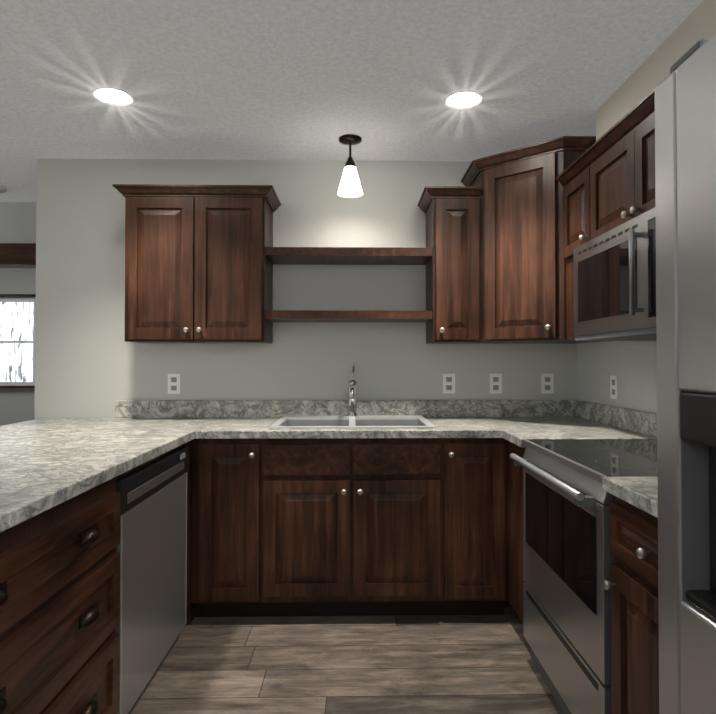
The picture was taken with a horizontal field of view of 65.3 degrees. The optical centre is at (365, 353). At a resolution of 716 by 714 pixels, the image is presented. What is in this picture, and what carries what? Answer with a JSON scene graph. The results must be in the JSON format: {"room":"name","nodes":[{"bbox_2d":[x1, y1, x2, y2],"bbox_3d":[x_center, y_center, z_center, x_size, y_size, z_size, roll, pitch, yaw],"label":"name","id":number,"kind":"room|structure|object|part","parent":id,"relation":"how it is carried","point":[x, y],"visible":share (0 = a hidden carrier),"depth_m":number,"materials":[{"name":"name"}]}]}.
{"room":"kitchen","nodes":[
{"label":"kitchen","id":0,"kind":"room"},
{"bbox_2d":[0,268,35,425],"bbox_3d":[-2.599,-0.197,7.881,11.000,3.100,0.120,0,-1,-1],"label":"wall","id":1,"kind":"structure","parent":0,"point":[17,405],"depth_m":7.77,"materials":[{"name":"paint"}]},
{"bbox_2d":[0,294,35,296],"bbox_3d":[-5.126,-0.799,7.734,1.440,0.040,0.088,0,-1,-1],"label":"curtain rod","id":2,"kind":"object","parent":1,"relation":"attached to","point":[17,295],"depth_m":7.70,"materials":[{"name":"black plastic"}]},
{"bbox_2d":[0,298,35,387],"bbox_3d":[-4.842,-0.141,7.739,0.650,1.245,0.070,0,-1,-1],"label":"window","id":3,"kind":"structure","parent":1,"relation":"in","point":[17,342],"depth_m":7.76,"materials":[{"name":"white glass"}]},
{"bbox_2d":[0,202,35,267],"bbox_3d":[-2.527,-0.250,4.182,11.000,3.100,0.120,0,-1,-1],"label":"wall","id":4,"kind":"structure","parent":0,"point":[17,222],"depth_m":4.13,"materials":[{"name":"paint"}]},
{"bbox_2d":[0,243,35,264],"bbox_3d":[-3.236,0.246,4.081,2.580,2.105,0.036,0,-1,-1],"label":"trim","id":5,"kind":"structure","parent":4,"relation":"attached to","point":[17,253],"depth_m":4.09,"materials":[{"name":"brown wood"}]},
{"bbox_2d":[35,158,577,419],"bbox_3d":[-0.270,0.077,3.321,3.280,2.420,0.120,0,-1,-1],"label":"wall","id":6,"kind":"structure","parent":0,"point":[90,362],"depth_m":3.26,"materials":[{"name":"paint"}]},
{"bbox_2d":[168,374,179,393],"bbox_3d":[-1.109,0.176,3.239,0.072,0.116,0.008,0,-1,-1],"label":"electrical outlet","id":7,"kind":"object","parent":6,"relation":"attached to","point":[173,383],"visible":1,"depth_m":3.24,"materials":[{"name":"white plastic"}]},
{"bbox_2d":[112,184,280,342],"bbox_3d":[-0.902,-0.469,3.077,0.830,0.816,0.352,0,-1,-1],"label":"upper cabinet","id":8,"kind":"object","parent":6,"relation":"attached to","point":[198,266],"visible":1,"depth_m":2.94,"materials":[{"name":"brown wood"}]},
{"bbox_2d":[265,247,431,322],"bbox_3d":[-0.089,-0.374,3.125,0.891,0.382,0.285,0,-1,-1],"label":"open shelf","id":9,"kind":"object","parent":6,"relation":"attached to","point":[346,256],"visible":1,"depth_m":2.99,"materials":[{"name":"brown wood"}]},
{"bbox_2d":[443,374,454,393],"bbox_3d":[0.491,0.177,3.270,0.072,0.116,0.008,0,-1,-1],"label":"electrical outlet","id":10,"kind":"object","parent":6,"relation":"attached to","point":[448,383],"visible":1,"depth_m":3.27,"materials":[{"name":"white plastic"}]},
{"bbox_2d":[418,186,481,343],"bbox_3d":[0.462,-0.469,3.103,0.301,0.816,0.352,0,-1,-1],"label":"upper cabinet","id":11,"kind":"object","parent":6,"relation":"attached to","point":[453,262],"visible":1,"depth_m":2.96,"materials":[{"name":"brown wood"}]},
{"bbox_2d":[489,374,501,393],"bbox_3d":[0.766,0.177,3.275,0.072,0.116,0.008,0,-1,-1],"label":"electrical outlet","id":12,"kind":"object","parent":6,"relation":"attached to","point":[495,383],"visible":1,"depth_m":3.27,"materials":[{"name":"white plastic"}]},
{"bbox_2d":[461,136,602,343],"bbox_3d":[0.912,-0.543,2.962,0.685,0.961,0.655,0,-1,-1],"label":"upper cabinet","id":13,"kind":"object","parent":6,"relation":"attached to","point":[523,295],"visible":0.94,"depth_m":2.80,"materials":[{"name":"brown wood"}]},
{"bbox_2d":[541,374,553,392],"bbox_3d":[1.071,0.177,3.281,0.072,0.116,0.008,0,-1,-1],"label":"electrical outlet","id":14,"kind":"object","parent":6,"relation":"attached to","point":[547,383],"visible":1,"depth_m":3.28,"materials":[{"name":"white plastic"}]},
{"bbox_2d":[131,601,562,713],"bbox_3d":[-2.492,1.304,2.349,11.000,0.060,11.500,0,-1,-1],"label":"floor","id":15,"kind":"structure","parent":0,"point":[437,664],"depth_m":2.25,"materials":[{"name":"brown wood"}]},
{"bbox_2d":[0,471,127,713],"bbox_3d":[-1.087,0.821,1.319,0.620,0.876,0.952,0,-1,-1],"label":"base cabinet","id":16,"kind":"object","parent":15,"relation":"on","point":[60,566],"depth_m":1.46,"materials":[{"name":"brown wood"}]},
{"bbox_2d":[0,428,199,532],"bbox_3d":[-1.291,0.364,1.426,1.044,0.038,2.340,0,-1,-1],"label":"countertop","id":17,"kind":"structure","parent":16,"relation":"on","point":[46,464],"depth_m":1.87,"materials":[{"name":"stone"}]},
{"bbox_2d":[115,448,186,713],"bbox_3d":[-1.091,0.847,2.156,0.593,0.848,0.714,0,-1,-1],"label":"dishwasher","id":18,"kind":"object","parent":15,"relation":"on","point":[151,547],"visible":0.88,"depth_m":2.07,"materials":[{"name":"grey metal"}]},
{"bbox_2d":[128,442,187,473],"bbox_3d":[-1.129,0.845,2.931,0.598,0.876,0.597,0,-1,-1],"label":"base cabinet","id":19,"kind":"object","parent":15,"relation":"on","point":[185,445],"depth_m":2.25,"materials":[{"name":"brown wood"}]},
{"bbox_2d":[0,400,598,438],"bbox_3d":[-0.294,0.336,2.935,3.097,0.138,0.637,0,-1,-1],"label":"countertop","id":20,"kind":"structure","parent":19,"relation":"on","point":[216,419],"depth_m":3.21,"materials":[{"name":"stone"}]},
{"bbox_2d":[269,415,435,428],"bbox_3d":[-0.066,0.445,2.953,0.799,0.179,0.557,0,-1,-1],"label":"sink basin","id":21,"kind":"object","parent":20,"relation":"in","point":[365,422],"visible":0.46,"depth_m":3.09,"materials":[{"name":"white metal"}]},
{"bbox_2d":[346,363,358,416],"bbox_3d":[-0.071,0.205,3.084,0.072,0.302,0.270,0,-1,-1],"label":"faucet","id":22,"kind":"object","parent":20,"relation":"on","point":[352,397],"visible":1,"depth_m":3.15,"materials":[{"name":"silver metal"}]},
{"bbox_2d":[185,439,291,624],"bbox_3d":[-0.628,0.845,2.930,0.400,0.876,0.617,0,-1,-1],"label":"base cabinet","id":23,"kind":"object","parent":15,"relation":"on","point":[239,491],"depth_m":2.63,"materials":[{"name":"brown wood"}]},
{"bbox_2d":[412,438,507,614],"bbox_3d":[0.484,0.845,2.952,0.385,0.876,0.617,0,-1,-1],"label":"base cabinet","id":24,"kind":"object","parent":15,"relation":"on","point":[460,485],"depth_m":2.65,"materials":[{"name":"brown wood"}]},
{"bbox_2d":[508,441,525,623],"bbox_3d":[0.968,0.843,2.808,0.577,0.876,0.924,0,-1,-1],"label":"base cabinet","id":25,"kind":"object","parent":15,"relation":"on","point":[515,473],"depth_m":2.54,"materials":[{"name":"brown wood"}]},
{"bbox_2d":[500,404,656,447],"bbox_3d":[0.955,0.330,2.498,0.616,0.138,0.285,0,-1,-1],"label":"countertop","id":26,"kind":"structure","parent":25,"relation":"on","point":[518,422],"depth_m":2.75,"materials":[{"name":"stone"}]},
{"bbox_2d":[510,439,656,713],"bbox_3d":[0.936,0.811,1.963,0.664,0.915,0.756,0,-1,-1],"label":"range","id":27,"kind":"object","parent":15,"relation":"on","point":[568,557],"visible":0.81,"depth_m":1.86,"materials":[{"name":"grey metal"}]},
{"bbox_2d":[603,496,658,713],"bbox_3d":[0.971,0.822,1.348,0.629,0.875,0.450,0,-1,-1],"label":"base cabinet","id":28,"kind":"object","parent":15,"relation":"on","point":[631,585],"visible":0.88,"depth_m":1.43,"materials":[{"name":"brown wood"}]},
{"bbox_2d":[602,476,657,517],"bbox_3d":[0.979,0.313,1.357,0.612,0.138,0.458,0,-1,-1],"label":"countertop","id":29,"kind":"structure","parent":28,"relation":"on","point":[640,492],"depth_m":1.45,"materials":[{"name":"stone"}]},
{"bbox_2d":[655,33,715,713],"bbox_3d":[0.899,0.340,0.696,0.764,1.820,0.835,0,-1,-1],"label":"refrigerator","id":30,"kind":"object","parent":15,"relation":"on","point":[685,150],"visible":1,"depth_m":1.03,"materials":[{"name":"grey metal"}]},
{"bbox_2d":[0,0,702,201],"bbox_3d":[-3.263,-1.225,0.370,9.380,0.100,7.500,0,-1,-1],"label":"ceiling","id":31,"kind":"structure","parent":0,"point":[257,79],"depth_m":2.30,"materials":[{"name":"white paint"}]},
{"bbox_2d":[0,185,6,192],"bbox_3d":[-2.489,-1.109,3.765,0.130,0.034,0.130,0,-1,-1],"label":"smoke detector","id":32,"kind":"object","parent":31,"relation":"attached to","point":[3,189],"visible":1,"depth_m":3.76,"materials":[{"name":"white plastic"}]},
{"bbox_2d":[90,86,135,111],"bbox_3d":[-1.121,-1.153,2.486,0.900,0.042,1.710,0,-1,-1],"label":"recessed light","id":33,"kind":"object","parent":31,"relation":"in","point":[131,99],"depth_m":2.47,"materials":[{"name":"white glass"}]},
{"bbox_3d":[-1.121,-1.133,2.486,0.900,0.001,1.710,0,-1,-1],"label":"recessed ceiling light glow","id":34,"kind":"part","parent":33,"relation":"part of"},
{"bbox_2d":[338,134,362,196],"bbox_3d":[-0.079,-0.992,2.959,0.134,0.292,0.134,0,-1,-1],"label":"pendant light","id":35,"kind":"object","parent":31,"relation":"hanging from","point":[350,185],"visible":1,"depth_m":2.93,"materials":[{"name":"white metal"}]},
{"bbox_2d":[442,89,484,113],"bbox_3d":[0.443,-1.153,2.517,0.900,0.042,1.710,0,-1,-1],"label":"recessed light","id":36,"kind":"object","parent":31,"relation":"in","point":[453,94],"depth_m":2.50,"materials":[{"name":"white glass"}]},
{"bbox_3d":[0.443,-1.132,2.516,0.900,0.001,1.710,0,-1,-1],"label":"recessed ceiling light glow","id":37,"kind":"part","parent":36,"relation":"part of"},
{"bbox_2d":[577,341,656,412],"bbox_3d":[1.375,0.030,-0.008,0.120,2.420,6.600,0,-1,-1],"label":"wall","id":38,"kind":"structure","parent":0,"point":[632,365],"depth_m":2.76,"materials":[{"name":"paint"}]},
{"bbox_2d":[556,77,666,338],"bbox_3d":[1.097,-0.463,2.118,0.347,0.776,1.124,0,-1,-1],"label":"upper cabinet","id":39,"kind":"object","parent":38,"relation":"attached to","point":[606,180],"visible":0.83,"depth_m":2.18,"materials":[{"name":"brown wood"}]},
{"bbox_2d":[573,208,655,340],"bbox_3d":[1.057,-0.252,1.980,0.429,0.387,0.756,0,-1,-1],"label":"microwave","id":40,"kind":"object","parent":39,"relation":"attached to","point":[614,272],"visible":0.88,"depth_m":1.96,"materials":[{"name":"grey metal"}]},
{"bbox_2d":[610,375,617,398],"bbox_3d":[1.256,0.170,2.819,0.008,0.116,0.072,0,-1,-1],"label":"electrical outlet","id":41,"kind":"object","parent":38,"relation":"attached to","point":[613,387],"visible":1,"depth_m":2.81,"materials":[{"name":"white plastic"}]},
{"bbox_2d":[596,0,715,140],"bbox_3d":[1.234,-1.025,-0.328,0.174,0.320,5.935,0,-1,-1],"label":"wall","id":42,"kind":"structure","parent":0,"point":[652,71],"depth_m":2.10,"materials":[{"name":"beige paint"}]}
]}

